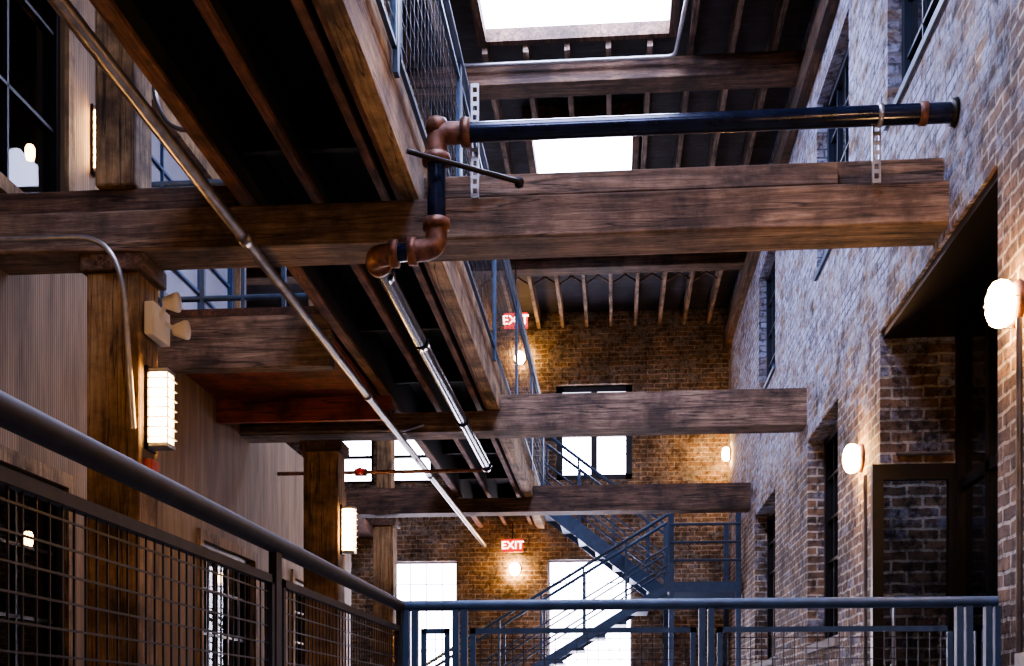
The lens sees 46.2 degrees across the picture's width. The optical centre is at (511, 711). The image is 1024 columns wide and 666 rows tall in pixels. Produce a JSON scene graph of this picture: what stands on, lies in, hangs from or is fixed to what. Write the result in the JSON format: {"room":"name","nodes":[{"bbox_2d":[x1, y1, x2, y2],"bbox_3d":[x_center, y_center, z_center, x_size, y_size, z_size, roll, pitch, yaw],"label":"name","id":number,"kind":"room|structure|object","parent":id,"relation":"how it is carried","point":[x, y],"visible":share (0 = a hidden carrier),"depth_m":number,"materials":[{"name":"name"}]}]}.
{"room":"building atrium","nodes":[
{"label":"building atrium","id":0,"kind":"room"},
{"bbox_2d":[0,0,350,665],"bbox_3d":[-3.166,-2.450,6.394,0.200,8.100,20.200,0,0,5],"label":"wall","id":1,"kind":"structure","parent":0,"point":[43,317],"depth_m":9.50,"materials":[{"name":"wood"}]},
{"bbox_2d":[0,486,47,665],"bbox_3d":[-3.133,-0.585,6.542,0.012,1.750,2.680,0,0,5],"label":"pane","id":2,"kind":"object","parent":1,"relation":"attached to","point":[29,516],"visible":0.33,"depth_m":7.55,"materials":[{"name":"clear glass"}]},
{"bbox_2d":[0,0,49,192],"bbox_3d":[-3.154,-4.425,6.292,0.012,2.530,3.180,0,0,5],"label":"pane","id":3,"kind":"object","parent":1,"relation":"attached to","point":[29,42],"visible":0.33,"depth_m":7.55,"materials":[{"name":"clear glass"}]},
{"bbox_2d":[0,0,59,191],"bbox_3d":[-3.154,-4.425,6.292,0.100,2.550,3.200,0,0,5],"label":"frame","id":4,"kind":"object","parent":1,"relation":"attached to","point":[53,30],"visible":0.48,"depth_m":7.83,"materials":[{"name":"brown metal"}]},
{"bbox_2d":[0,464,59,665],"bbox_3d":[-3.133,-0.585,6.542,0.100,1.770,2.700,0,0,5],"label":"frame","id":5,"kind":"object","parent":1,"relation":"attached to","point":[55,524],"visible":0.46,"depth_m":7.83,"materials":[{"name":"brown metal"}]},
{"bbox_2d":[0,444,74,665],"bbox_3d":[-3.038,-0.585,6.533,0.030,1.950,2.880,0,0,5],"label":"trim","id":6,"kind":"structure","parent":1,"relation":"attached to","point":[8,456],"depth_m":7.88,"materials":[{"name":"wood"}]},
{"bbox_2d":[0,0,74,193],"bbox_3d":[-3.059,-4.425,6.284,0.030,2.730,3.380,0,0,5],"label":"trim","id":7,"kind":"structure","parent":1,"relation":"attached to","point":[7,186],"depth_m":7.88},
{"bbox_2d":[90,104,94,176],"bbox_3d":[-2.864,-3.950,8.295,0.076,0.480,0.063,0,0,5],"label":"lantern sconce","id":8,"kind":"object","parent":1,"relation":"attached to","point":[92,106],"visible":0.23,"depth_m":8.27,"materials":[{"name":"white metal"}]},
{"bbox_2d":[152,133,226,309],"bbox_3d":[-2.821,-4.050,10.178,0.012,1.380,2.580,0,0,5],"label":"pane","id":9,"kind":"object","parent":1,"relation":"attached to","point":[214,285],"visible":0.07,"depth_m":10.26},
{"bbox_2d":[152,143,233,308],"bbox_3d":[-2.821,-4.050,10.178,0.100,1.400,2.600,0,0,5],"label":"frame","id":10,"kind":"object","parent":1,"relation":"attached to","point":[229,283],"visible":0.09,"depth_m":10.60,"materials":[{"name":"blue metal"}]},
{"bbox_2d":[152,94,240,309],"bbox_3d":[-2.726,-4.050,10.170,0.030,1.580,2.780,0,0,5],"label":"trim","id":11,"kind":"structure","parent":1,"relation":"attached to","point":[183,137],"depth_m":10.23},
{"bbox_2d":[209,563,243,665],"bbox_3d":[-2.731,-0.700,11.224,0.012,1.580,1.480,0,0,5],"label":"pane","id":12,"kind":"object","parent":1,"relation":"attached to","point":[211,566],"visible":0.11,"depth_m":11.31,"materials":[{"name":"clear glass"}]},
{"bbox_2d":[204,543,249,665],"bbox_3d":[-2.731,-0.700,11.224,0.100,1.600,1.500,0,0,5],"label":"frame","id":13,"kind":"object","parent":1,"relation":"attached to","point":[210,547],"visible":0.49,"depth_m":11.36,"materials":[{"name":"brown metal"}]},
{"bbox_2d":[197,528,257,665],"bbox_3d":[-2.637,-0.700,11.216,0.030,1.780,1.680,0,0,5],"label":"trim","id":14,"kind":"structure","parent":1,"relation":"attached to","point":[203,536],"depth_m":10.85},
{"bbox_2d":[152,179,391,423],"bbox_3d":[-1.910,-3.371,10.502,1.600,1.502,2.600,0,0,5],"label":"landing","id":15,"kind":"object","parent":1,"relation":"attached to","point":[260,364],"visible":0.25,"depth_m":9.27,"materials":[{"name":"brown wood"}]},
{"bbox_2d":[291,569,303,665],"bbox_3d":[-2.385,-0.800,14.155,0.030,1.580,1.580,0,0,5],"label":"trim","id":16,"kind":"structure","parent":1,"relation":"attached to","point":[297,575],"depth_m":13.42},
{"bbox_2d":[295,594,303,665],"bbox_3d":[-2.479,-0.800,14.164,0.012,1.380,1.380,0,0,5],"label":"pane","id":17,"kind":"object","parent":1,"relation":"attached to","point":[295,594],"visible":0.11,"depth_m":13.99,"materials":[{"name":"clear glass"}]},
{"bbox_2d":[295,580,303,663],"bbox_3d":[-2.479,-0.800,14.164,0.100,1.400,1.400,0,0,5],"label":"frame","id":18,"kind":"object","parent":1,"relation":"attached to","point":[296,582],"visible":0.18,"depth_m":14.01,"materials":[{"name":"brown metal"}]},
{"bbox_2d":[0,180,948,274],"bbox_3d":[-0.323,-2.715,6.767,5.400,0.230,0.330,0,0,5],"label":"beam","id":19,"kind":"structure","parent":1,"relation":"attached to","point":[913,213],"depth_m":6.62,"materials":[{"name":"wood"}]},
{"bbox_2d":[0,185,240,214],"bbox_3d":[-2.283,-2.915,7.026,1.450,0.170,0.290,0,0,5],"label":"beam","id":20,"kind":"structure","parent":19,"relation":"on","point":[168,197],"depth_m":6.88,"materials":[{"name":"wood"}]},
{"bbox_2d":[95,9,151,189],"bbox_3d":[-2.253,-4.430,6.968,0.240,2.860,0.260,0,0,5],"label":"wooden post","id":21,"kind":"object","parent":20,"relation":"on","point":[123,141],"visible":0.45,"depth_m":6.84,"materials":[{"name":"wood"}]},
{"bbox_2d":[152,86,186,132],"bbox_3d":[-1.856,-3.743,6.886,0.482,0.914,0.055,0,0,14],"label":"conduit","id":22,"kind":"object","parent":21,"relation":"attached to","point":[166,121],"visible":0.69,"depth_m":6.91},
{"bbox_2d":[47,0,486,546],"bbox_3d":[-1.164,-2.566,9.835,0.080,0.080,17.400,0,0,5],"label":"conduit pipe","id":23,"kind":"object","parent":19,"relation":"attached to","point":[65,9],"visible":0.96,"depth_m":5.92,"materials":[{"name":"metal"}]},
{"bbox_2d":[425,162,837,198],"bbox_3d":[0.641,-2.910,6.599,2.250,0.120,0.060,0,0,5],"label":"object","id":24,"kind":"structure","parent":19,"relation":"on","point":[821,173],"depth_m":6.56,"materials":[{"name":"wood"}]},
{"bbox_2d":[424,158,943,198],"bbox_3d":[0.940,-2.915,6.749,2.860,0.170,0.290,0,0,5],"label":"beam","id":25,"kind":"structure","parent":19,"relation":"on","point":[923,169],"depth_m":6.51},
{"bbox_2d":[240,388,806,442],"bbox_3d":[0.087,-2.830,11.495,5.410,0.340,0.320,0,0,5],"label":"timber beam","id":26,"kind":"structure","parent":1,"relation":"attached to","point":[776,410],"depth_m":11.30,"materials":[{"name":"wood"}]},
{"bbox_2d":[308,299,314,305],"bbox_3d":[-1.817,-4.430,11.648,0.270,2.860,0.260,0,0,5],"label":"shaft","id":27,"kind":"object","parent":26,"relation":"on","point":[310,303],"visible":0.02,"depth_m":11.53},
{"bbox_2d":[89,0,544,528],"bbox_3d":[-0.754,-3.115,10.051,1.040,0.510,17.900,0,0,5],"label":"bridge","id":28,"kind":"object","parent":26,"relation":"on","point":[287,101],"visible":0.81,"depth_m":6.49,"materials":[{"name":"wood"}]},
{"bbox_2d":[376,0,543,485],"bbox_3d":[-0.258,-3.789,9.406,0.056,1.378,16.760,0,0,5],"label":"guardrail","id":29,"kind":"object","parent":28,"relation":"attached to","point":[393,30],"visible":0.58,"depth_m":8.19,"materials":[{"name":"blue metal"}]},
{"bbox_2d":[407,148,523,188],"bbox_3d":[-0.242,-2.898,6.412,0.673,0.092,0.053,0,0,-23],"label":"rod","id":30,"kind":"object","parent":28,"relation":"attached to","point":[518,181],"visible":1,"depth_m":6.39,"materials":[{"name":"brown metal"}]},
{"bbox_2d":[502,524,523,551],"bbox_3d":[0.014,-2.680,18.481,0.335,0.440,0.050,0,0,5],"label":"exit sign","id":31,"kind":"object","parent":28,"relation":"hanging from","point":[508,545],"visible":1,"depth_m":18.47,"materials":[{"name":"red"}]},
{"bbox_2d":[239,423,423,434],"bbox_3d":[-1.718,-2.695,11.418,1.785,0.081,0.052,0,0,5],"label":"conduit","id":32,"kind":"object","parent":26,"relation":"attached to","point":[421,424],"visible":0.9,"depth_m":11.40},
{"bbox_2d":[345,482,750,517],"bbox_3d":[-1.164,-2.830,16.219,8.710,0.340,0.320,0,0,5],"label":"timber beam","id":33,"kind":"structure","parent":1,"relation":"attached to","point":[686,497],"depth_m":15.91,"materials":[{"name":"wood"}]},
{"bbox_2d":[376,440,394,487],"bbox_3d":[-1.713,-4.440,16.256,0.210,2.880,0.260,0,0,5],"label":"shaft","id":34,"kind":"object","parent":33,"relation":"on","point":[385,450],"visible":0.24,"depth_m":16.13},
{"bbox_2d":[356,518,372,538],"bbox_3d":[-4.740,-2.865,7.934,3.200,0.170,23.000,0,0,5],"label":"floor","id":35,"kind":"structure","parent":0,"point":[365,530],"depth_m":18.57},
{"bbox_2d":[246,252,746,284],"bbox_3d":[-1.126,-5.980,16.195,8.790,0.200,0.280,0,0,5],"label":"roof beam","id":36,"kind":"structure","parent":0,"point":[720,261],"depth_m":15.90,"materials":[{"name":"wood"}]},
{"bbox_2d":[286,308,727,665],"bbox_3d":[-0.965,-2.450,19.353,8.770,8.100,0.400,0,0,5],"label":"wall","id":37,"kind":"structure","parent":0,"point":[671,355],"depth_m":18.95,"materials":[{"name":"brick"}]},
{"bbox_2d":[343,441,370,480],"bbox_3d":[-2.576,-4.335,19.476,0.720,1.310,0.010,0,0,5],"label":"pane","id":38,"kind":"object","parent":37,"relation":"attached to","point":[356,448],"visible":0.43,"depth_m":19.46,"materials":[{"name":"white"}]},
{"bbox_2d":[345,441,372,483],"bbox_3d":[-2.579,-4.335,19.441,0.740,1.330,0.100,0,0,5],"label":"frame","id":39,"kind":"object","parent":37,"relation":"attached to","point":[371,456],"visible":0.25,"depth_m":19.38,"materials":[{"name":"brown metal"}]},
{"bbox_2d":[395,440,429,479],"bbox_3d":[-1.609,-4.335,19.393,0.700,1.310,0.010,0,0,5],"label":"pane","id":40,"kind":"object","parent":37,"relation":"attached to","point":[400,464],"visible":0.21,"depth_m":19.40,"materials":[{"name":"white"}]},
{"bbox_2d":[395,455,432,482],"bbox_3d":[-1.612,-4.335,19.358,0.720,1.330,0.100,0,0,5],"label":"frame","id":41,"kind":"object","parent":37,"relation":"attached to","point":[396,456],"visible":0.07,"depth_m":19.32,"materials":[{"name":"brown metal"}]},
{"bbox_2d":[397,564,455,665],"bbox_3d":[-1.375,-1.155,19.373,1.010,2.490,0.010,0,0,5],"label":"pane","id":42,"kind":"object","parent":37,"relation":"attached to","point":[434,571],"visible":0.33,"depth_m":19.36,"materials":[{"name":"white"}]},
{"bbox_2d":[397,562,456,665],"bbox_3d":[-1.378,-1.155,19.338,1.030,2.510,0.100,0,0,5],"label":"frame","id":43,"kind":"object","parent":37,"relation":"attached to","point":[398,563],"visible":0.37,"depth_m":19.30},
{"bbox_2d":[509,562,520,575],"bbox_3d":[0.042,-2.260,18.992,0.222,0.222,0.148,0,0,5],"label":"wall sconce","id":44,"kind":"object","parent":37,"relation":"attached to","point":[515,568],"visible":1,"depth_m":18.95,"materials":[{"name":"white glass"}]},
{"bbox_2d":[514,351,525,364],"bbox_3d":[0.122,-5.600,18.985,0.222,0.222,0.148,0,0,5],"label":"wall sconce","id":45,"kind":"object","parent":37,"relation":"attached to","point":[521,355],"visible":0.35,"depth_m":18.95,"materials":[{"name":"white glass"}]},
{"bbox_2d":[550,563,629,665],"bbox_3d":[1.245,-1.155,19.149,1.310,2.490,0.010,0,0,5],"label":"pane","id":46,"kind":"object","parent":37,"relation":"attached to","point":[558,571],"visible":0.56,"depth_m":19.14,"materials":[{"name":"white"}]},
{"bbox_2d":[548,560,631,665],"bbox_3d":[1.242,-1.155,19.114,1.330,2.510,0.100,0,0,5],"label":"frame","id":47,"kind":"object","parent":37,"relation":"attached to","point":[559,561],"visible":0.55,"depth_m":19.12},
{"bbox_2d":[556,385,631,479],"bbox_3d":[1.307,-4.425,19.108,1.200,1.510,0.100,0,0,5],"label":"frame","id":48,"kind":"object","parent":37,"relation":"attached to","point":[605,388],"visible":0.58,"depth_m":19.07,"materials":[{"name":"brown metal"}]},
{"bbox_2d":[563,437,625,474],"bbox_3d":[1.310,-4.425,19.143,1.180,1.490,0.010,0,0,5],"label":"pane","id":49,"kind":"object","parent":37,"relation":"attached to","point":[611,451],"visible":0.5,"depth_m":19.13,"materials":[{"name":"white"}]},
{"bbox_2d":[246,0,814,314],"bbox_3d":[-1.965,-6.370,7.696,8.770,0.100,23.000,0,0,5],"label":"ceiling","id":50,"kind":"structure","parent":0,"point":[714,16],"depth_m":12.51,"materials":[{"name":"wood"}]},
{"bbox_2d":[470,0,679,46],"bbox_3d":[0.491,-6.320,9.769,1.810,0.360,2.470,0,0,5],"label":"skylight","id":51,"kind":"object","parent":50,"relation":"attached to","point":[496,22],"visible":1,"depth_m":10.84,"materials":[{"name":"white"}]},
{"bbox_2d":[523,101,639,172],"bbox_3d":[0.811,-6.320,13.555,1.220,0.360,2.170,0,0,5],"label":"skylight","id":52,"kind":"object","parent":50,"relation":"attached to","point":[613,153],"visible":0.3,"depth_m":13.31,"materials":[{"name":"white"}]},
{"bbox_2d":[385,0,788,329],"bbox_3d":[-0.176,-6.200,7.543,4.610,0.240,23.000,0,0,5],"label":"ceiling joists","id":53,"kind":"structure","parent":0,"point":[781,7],"depth_m":12.31,"materials":[{"name":"wood"}]},
{"bbox_2d":[504,263,528,328],"bbox_3d":[0.052,-5.470,15.768,0.335,0.860,0.050,0,0,5],"label":"exit sign","id":54,"kind":"object","parent":53,"relation":"hanging from","point":[525,315],"visible":0.55,"depth_m":15.76,"materials":[{"name":"red"}]},
{"bbox_2d":[464,0,688,67],"bbox_3d":[0.472,-6.025,10.557,2.138,0.046,1.119,0,0,5],"label":"conduit","id":55,"kind":"object","parent":53,"relation":"attached to","point":[657,56],"visible":0.86,"depth_m":11.06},
{"bbox_2d":[480,271,716,287],"bbox_3d":[0.644,-6.200,17.108,4.521,0.218,0.084,0,0,5],"label":"joist bridging","id":56,"kind":"object","parent":53,"relation":"attached to","point":[707,272],"visible":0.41,"depth_m":17.04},
{"bbox_2d":[407,50,804,102],"bbox_3d":[0.117,-5.980,11.372,5.490,0.200,0.280,0,0,5],"label":"roof beam","id":57,"kind":"structure","parent":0,"point":[769,69],"depth_m":11.21,"materials":[{"name":"wood"}]},
{"bbox_2d":[728,0,1023,665],"bbox_3d":[2.720,-2.450,7.495,0.600,8.100,23.400,0,0,5],"label":"wall","id":58,"kind":"structure","parent":0,"point":[889,396],"depth_m":8.40,"materials":[{"name":"brick"}]},
{"bbox_2d":[365,96,959,472],"bbox_3d":[0.989,-2.803,9.220,3.140,0.794,5.858,0,0,5],"label":"pipe","id":59,"kind":"object","parent":58,"relation":"attached to","point":[381,259],"visible":0.98,"depth_m":6.39,"materials":[{"name":"metal"}]},
{"bbox_2d":[277,467,481,475],"bbox_3d":[-1.376,-2.480,12.398,2.140,0.080,0.110,0,0,5],"label":"pipe","id":60,"kind":"object","parent":59,"relation":"attached to","point":[359,471],"visible":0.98,"depth_m":12.37,"materials":[{"name":"red metal"}]},
{"bbox_2d":[471,83,478,198],"bbox_3d":[-0.202,-3.111,6.541,0.044,0.622,0.020,0,0,5],"label":"hanger","id":61,"kind":"object","parent":59,"relation":"attached to","point":[473,94],"visible":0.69,"depth_m":6.53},
{"bbox_2d":[875,103,884,127],"bbox_3d":[1.923,-3.120,6.279,0.024,0.120,0.120,0,0,5],"label":"clamp","id":62,"kind":"object","parent":59,"relation":"attached to","point":[881,105],"visible":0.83,"depth_m":6.23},
{"bbox_2d":[872,127,880,183],"bbox_3d":[1.930,-2.980,6.358,0.044,0.360,0.020,0,0,5],"label":"hanger","id":63,"kind":"object","parent":62,"relation":"attached to","point":[874,133],"visible":0.82,"depth_m":6.35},
{"bbox_2d":[721,447,730,460],"bbox_3d":[3.279,-3.950,18.387,0.148,0.222,0.222,0,0,5],"label":"wall sconce","id":64,"kind":"object","parent":58,"relation":"attached to","point":[726,452],"visible":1,"depth_m":18.32,"materials":[{"name":"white glass"}]},
{"bbox_2d":[723,251,759,352],"bbox_3d":[3.129,-5.597,16.307,0.090,0.526,4.655,0,0,5],"label":"wall plate","id":65,"kind":"object","parent":58,"relation":"attached to","point":[751,259],"depth_m":16.39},
{"bbox_2d":[753,658,775,665],"bbox_3d":[3.058,-0.565,14.241,0.180,0.070,1.960,0,0,5],"label":"trim","id":66,"kind":"structure","parent":58,"relation":"attached to","point":[768,662],"depth_m":13.73,"materials":[{"name":"concrete"}]},
{"bbox_2d":[762,364,775,388],"bbox_3d":[2.991,-3.825,14.046,0.060,0.050,1.560,0,0,5],"label":"flashing","id":67,"kind":"object","parent":58,"relation":"attached to","point":[774,365],"visible":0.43,"depth_m":13.63,"materials":[{"name":"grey metal"}]},
{"bbox_2d":[766,254,774,379],"bbox_3d":[3.120,-4.600,14.035,0.100,1.500,1.500,0,0,5],"label":"frame","id":68,"kind":"object","parent":58,"relation":"attached to","point":[769,301],"visible":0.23,"depth_m":14.71,"materials":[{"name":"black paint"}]},
{"bbox_2d":[767,506,774,658],"bbox_3d":[3.197,-1.540,14.229,0.100,1.880,1.900,0,0,5],"label":"frame","id":69,"kind":"object","parent":58,"relation":"attached to","point":[771,515],"visible":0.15,"depth_m":15.11,"materials":[{"name":"brown metal"}]},
{"bbox_2d":[771,518,773,656],"bbox_3d":[3.197,-1.540,14.229,0.012,1.860,1.880,0,0,5],"label":"pane","id":70,"kind":"object","parent":58,"relation":"attached to","point":[772,520],"visible":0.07,"depth_m":15.01,"materials":[{"name":"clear glass"}]},
{"bbox_2d":[771,271,774,368],"bbox_3d":[3.120,-4.600,14.035,0.012,1.480,1.480,0,0,5],"label":"pane","id":71,"kind":"object","parent":58,"relation":"attached to","point":[774,271],"visible":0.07,"depth_m":14.37,"materials":[{"name":"clear glass"}]},
{"bbox_2d":[773,130,798,163],"bbox_3d":[2.750,-5.597,11.885,0.090,0.522,1.743,0,0,5],"label":"wall plate","id":72,"kind":"object","parent":58,"relation":"attached to","point":[786,143],"depth_m":12.06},
{"bbox_2d":[789,0,839,107],"bbox_3d":[2.614,-5.597,10.295,0.090,0.525,2.589,0,0,5],"label":"wall plate","id":73,"kind":"object","parent":58,"relation":"attached to","point":[820,32],"depth_m":10.31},
{"bbox_2d":[804,636,838,654],"bbox_3d":[2.720,-0.565,10.305,0.180,0.070,1.560,0,0,5],"label":"trim","id":74,"kind":"structure","parent":58,"relation":"attached to","point":[822,645],"depth_m":10.09,"materials":[{"name":"concrete"}]},
{"bbox_2d":[814,249,830,280],"bbox_3d":[2.630,-3.825,9.836,0.060,0.050,1.510,0,0,5],"label":"flashing","id":75,"kind":"object","parent":58,"relation":"attached to","point":[827,251],"visible":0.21,"depth_m":10.22,"materials":[{"name":"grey metal"}]},
{"bbox_2d":[824,423,837,639],"bbox_3d":[2.860,-1.550,10.293,0.100,1.900,1.500,0,0,5],"label":"frame","id":76,"kind":"object","parent":58,"relation":"attached to","point":[832,437],"visible":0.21,"depth_m":10.97,"materials":[{"name":"brown metal"}]},
{"bbox_2d":[830,437,837,636],"bbox_3d":[2.860,-1.550,10.293,0.012,1.880,1.480,0,0,5],"label":"pane","id":77,"kind":"object","parent":58,"relation":"attached to","point":[832,445],"visible":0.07,"depth_m":10.87,"materials":[{"name":"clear glass"}]},
{"bbox_2d":[827,42,848,161],"bbox_3d":[2.759,-4.600,9.825,0.100,1.500,1.450,0,0,5],"label":"frame","id":78,"kind":"object","parent":58,"relation":"attached to","point":[843,71],"visible":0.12,"depth_m":10.13,"materials":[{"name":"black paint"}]},
{"bbox_2d":[834,77,844,161],"bbox_3d":[2.759,-4.600,9.825,0.012,1.480,1.430,0,0,5],"label":"pane","id":79,"kind":"object","parent":58,"relation":"attached to","point":[842,90],"visible":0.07,"depth_m":10.12,"materials":[{"name":"clear glass"}]},
{"bbox_2d":[841,443,864,473],"bbox_3d":[2.442,-1.820,8.623,0.148,0.222,0.222,0,0,5],"label":"wall sconce","id":80,"kind":"object","parent":58,"relation":"attached to","point":[853,455],"visible":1,"depth_m":8.56,"materials":[{"name":"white glass"}]},
{"bbox_2d":[843,444,859,472],"bbox_3d":[2.433,-1.820,8.624,0.105,0.210,0.172,0,0,5],"label":"shade","id":81,"kind":"object","parent":80,"relation":"on","point":[851,454],"depth_m":8.56,"materials":[{"name":"white"}]},
{"bbox_2d":[863,475,866,665],"bbox_3d":[2.464,-0.545,8.370,0.028,2.210,0.028,0,0,5],"label":"conduit","id":82,"kind":"object","parent":58,"relation":"attached to","point":[864,476],"visible":1,"depth_m":8.36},
{"bbox_2d":[890,608,894,665],"bbox_3d":[2.448,-0.500,7.715,0.024,0.424,0.048,0,0,5],"label":"handle","id":83,"kind":"object","parent":58,"relation":"attached to","point":[892,609],"visible":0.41,"depth_m":7.69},
{"bbox_2d":[871,463,957,665],"bbox_3d":[2.603,-0.520,7.766,0.540,2.160,0.060,0,0,5],"label":"frame","id":84,"kind":"object","parent":58,"relation":"attached to","point":[928,471],"visible":0.91,"depth_m":7.75,"materials":[{"name":"brown metal"}]},
{"bbox_2d":[883,0,946,130],"bbox_3d":[2.380,-3.825,6.922,0.060,0.050,1.860,0,0,5],"label":"flashing","id":85,"kind":"object","parent":58,"relation":"attached to","point":[936,15],"visible":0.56,"depth_m":6.93,"materials":[{"name":"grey metal"}]},
{"bbox_2d":[884,479,947,665],"bbox_3d":[2.608,-0.550,7.766,0.410,1.900,0.010,0,0,5],"label":"pane","id":86,"kind":"object","parent":58,"relation":"attached to","point":[915,511],"visible":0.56,"depth_m":7.76,"materials":[{"name":"clear glass"}]},
{"bbox_2d":[902,0,936,80],"bbox_3d":[2.510,-4.600,6.911,0.100,1.500,1.800,0,0,5],"label":"frame","id":87,"kind":"object","parent":58,"relation":"attached to","point":[908,50],"visible":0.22,"depth_m":7.74,"materials":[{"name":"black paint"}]},
{"bbox_2d":[896,451,949,455],"bbox_3d":[2.738,-1.720,7.995,0.350,0.024,0.024,0,0,5],"label":"conduit","id":88,"kind":"object","parent":58,"relation":"attached to","point":[945,452],"visible":1,"depth_m":7.99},
{"bbox_2d":[911,0,938,61],"bbox_3d":[2.510,-4.600,6.911,0.012,1.480,1.780,0,0,5],"label":"pane","id":89,"kind":"object","parent":58,"relation":"attached to","point":[916,5],"visible":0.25,"depth_m":7.60,"materials":[{"name":"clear glass"}]},
{"bbox_2d":[883,169,997,338],"bbox_3d":[2.619,-2.524,6.781,0.480,0.048,2.480,0,0,5],"label":"awning","id":90,"kind":"object","parent":58,"relation":"attached to","point":[954,287],"visible":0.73,"depth_m":6.97,"materials":[{"name":"brown metal"}]},
{"bbox_2d":[955,307,997,642],"bbox_3d":[2.898,-0.995,6.757,0.100,3.110,2.480,0,0,5],"label":"frame","id":91,"kind":"object","parent":58,"relation":"attached to","point":[986,468],"visible":0.38,"depth_m":7.75,"materials":[{"name":"brown metal"}]},
{"bbox_2d":[966,317,997,665],"bbox_3d":[2.898,-0.995,6.757,0.012,3.090,2.460,0,0,5],"label":"pane","id":92,"kind":"object","parent":58,"relation":"attached to","point":[975,340],"visible":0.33,"depth_m":7.63,"materials":[{"name":"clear glass"}]},
{"bbox_2d":[982,279,1023,328],"bbox_3d":[2.156,-1.800,5.295,0.148,0.222,0.222,0,0,5],"label":"wall sconce","id":93,"kind":"object","parent":58,"relation":"attached to","point":[1004,299],"visible":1,"depth_m":5.23,"materials":[{"name":"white glass"}]},
{"bbox_2d":[1014,652,1023,665],"bbox_3d":[2.183,-0.025,5.092,0.060,0.450,0.120,0,0,5],"label":"junction box","id":94,"kind":"object","parent":58,"relation":"attached to","point":[1018,657],"visible":1,"depth_m":5.09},
{"bbox_2d":[1016,317,1022,652],"bbox_3d":[2.191,-0.570,5.182,0.028,2.260,0.028,0,0,5],"label":"conduit","id":95,"kind":"object","parent":58,"relation":"attached to","point":[1019,321],"visible":1,"depth_m":5.17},
{"bbox_3d":[-1.965,1.155,7.696,8.770,1.190,23.000,0,0,5],"label":"floor","id":96,"kind":"structure","parent":0,"visible":0},
{"bbox_2d":[0,390,404,665],"bbox_3d":[-0.811,0.011,2.599,0.056,1.098,6.420,0,0,5],"label":"guardrail","id":97,"kind":"object","parent":96,"relation":"on","point":[17,417],"visible":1,"depth_m":2.74,"materials":[{"name":"metal"}]},
{"bbox_2d":[427,437,741,665],"bbox_3d":[0.828,-1.740,17.694,4.852,4.859,1.918,0,0,5],"label":"staircase","id":98,"kind":"structure","parent":96,"relation":"on","point":[606,554],"depth_m":17.44,"materials":[{"name":"metal"}]},
{"bbox_2d":[402,596,1000,665],"bbox_3d":[0.860,0.012,5.667,2.806,1.096,0.052,0,0,5],"label":"guardrail","id":99,"kind":"object","parent":96,"relation":"on","point":[963,606],"visible":0.94,"depth_m":5.64,"materials":[{"name":"blue metal"}]},
{"bbox_3d":[-2.258,0.550,6.968,0.390,0.020,0.380,0,0,5],"label":"base plate","id":100,"kind":"object","parent":96,"relation":"on","visible":0},
{"bbox_2d":[87,272,157,665],"bbox_3d":[-2.258,-0.970,6.968,0.310,3.060,0.300,0,0,5],"label":"timber post","id":101,"kind":"object","parent":100,"relation":"on","point":[108,418],"visible":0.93,"depth_m":6.82,"materials":[{"name":"wood"}]},
{"bbox_2d":[0,234,135,428],"bbox_3d":[-2.573,-2.135,6.735,0.902,1.072,0.103,0,0,-1],"label":"conduit","id":102,"kind":"object","parent":101,"relation":"attached to","point":[68,237],"visible":1,"depth_m":6.72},
{"bbox_2d":[79,252,166,290],"bbox_3d":[-2.253,-2.550,6.968,0.380,0.100,0.360,0,0,5],"label":"bolster","id":103,"kind":"object","parent":101,"relation":"on","point":[139,262],"visible":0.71,"depth_m":6.80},
{"bbox_2d":[143,458,158,472],"bbox_3d":[-2.069,-1.375,6.922,0.075,0.150,0.120,0,0,5],"label":"fire alarm strobe","id":104,"kind":"object","parent":101,"relation":"attached to","point":[150,463],"visible":0.23,"depth_m":6.87,"materials":[{"name":"red plastic"}]},
{"bbox_2d":[144,365,177,453],"bbox_3d":[-2.031,-1.750,6.949,0.145,0.480,0.140,0,0,5],"label":"lantern sconce","id":105,"kind":"object","parent":101,"relation":"attached to","point":[159,391],"visible":1,"depth_m":6.89,"materials":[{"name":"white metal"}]},
{"bbox_2d":[144,292,190,346],"bbox_3d":[-1.992,-2.272,6.943,0.185,0.245,0.265,0,0,5],"label":"emergency light","id":106,"kind":"object","parent":101,"relation":"attached to","point":[157,326],"visible":1,"depth_m":6.88,"materials":[{"name":"beige plastic"}]},
{"bbox_3d":[-1.822,0.550,11.648,0.420,0.020,0.380,0,0,5],"label":"base plate","id":107,"kind":"object","parent":96,"relation":"on","visible":0},
{"bbox_2d":[304,451,344,665],"bbox_3d":[-1.822,-0.970,11.648,0.340,3.060,0.300,0,0,5],"label":"timber post","id":108,"kind":"object","parent":107,"relation":"on","point":[324,471],"visible":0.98,"depth_m":11.50,"materials":[{"name":"wood"}]},
{"bbox_2d":[300,440,348,457],"bbox_3d":[-1.817,-2.550,11.648,0.410,0.100,0.360,0,0,5],"label":"bolster","id":109,"kind":"object","parent":108,"relation":"on","point":[340,446],"visible":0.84,"depth_m":11.47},
{"bbox_2d":[340,504,357,555],"bbox_3d":[-1.580,-1.760,11.627,0.145,0.480,0.140,0,0,5],"label":"lantern sconce","id":110,"kind":"object","parent":108,"relation":"attached to","point":[348,518],"visible":1,"depth_m":11.57,"materials":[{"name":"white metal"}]},
{"bbox_3d":[-1.718,0.550,16.256,0.360,0.020,0.380,0,0,5],"label":"base plate","id":111,"kind":"object","parent":96,"relation":"on","visible":0},
{"bbox_2d":[373,526,396,665],"bbox_3d":[-1.718,-0.970,16.256,0.280,3.060,0.300,0,0,5],"label":"shaft","id":112,"kind":"object","parent":111,"relation":"on","point":[384,537],"visible":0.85,"depth_m":16.11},
{"bbox_2d":[370,518,400,528],"bbox_3d":[-1.713,-2.550,16.256,0.350,0.100,0.360,0,0,5],"label":"bolster","id":113,"kind":"object","parent":112,"relation":"on","point":[396,523],"visible":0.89,"depth_m":16.08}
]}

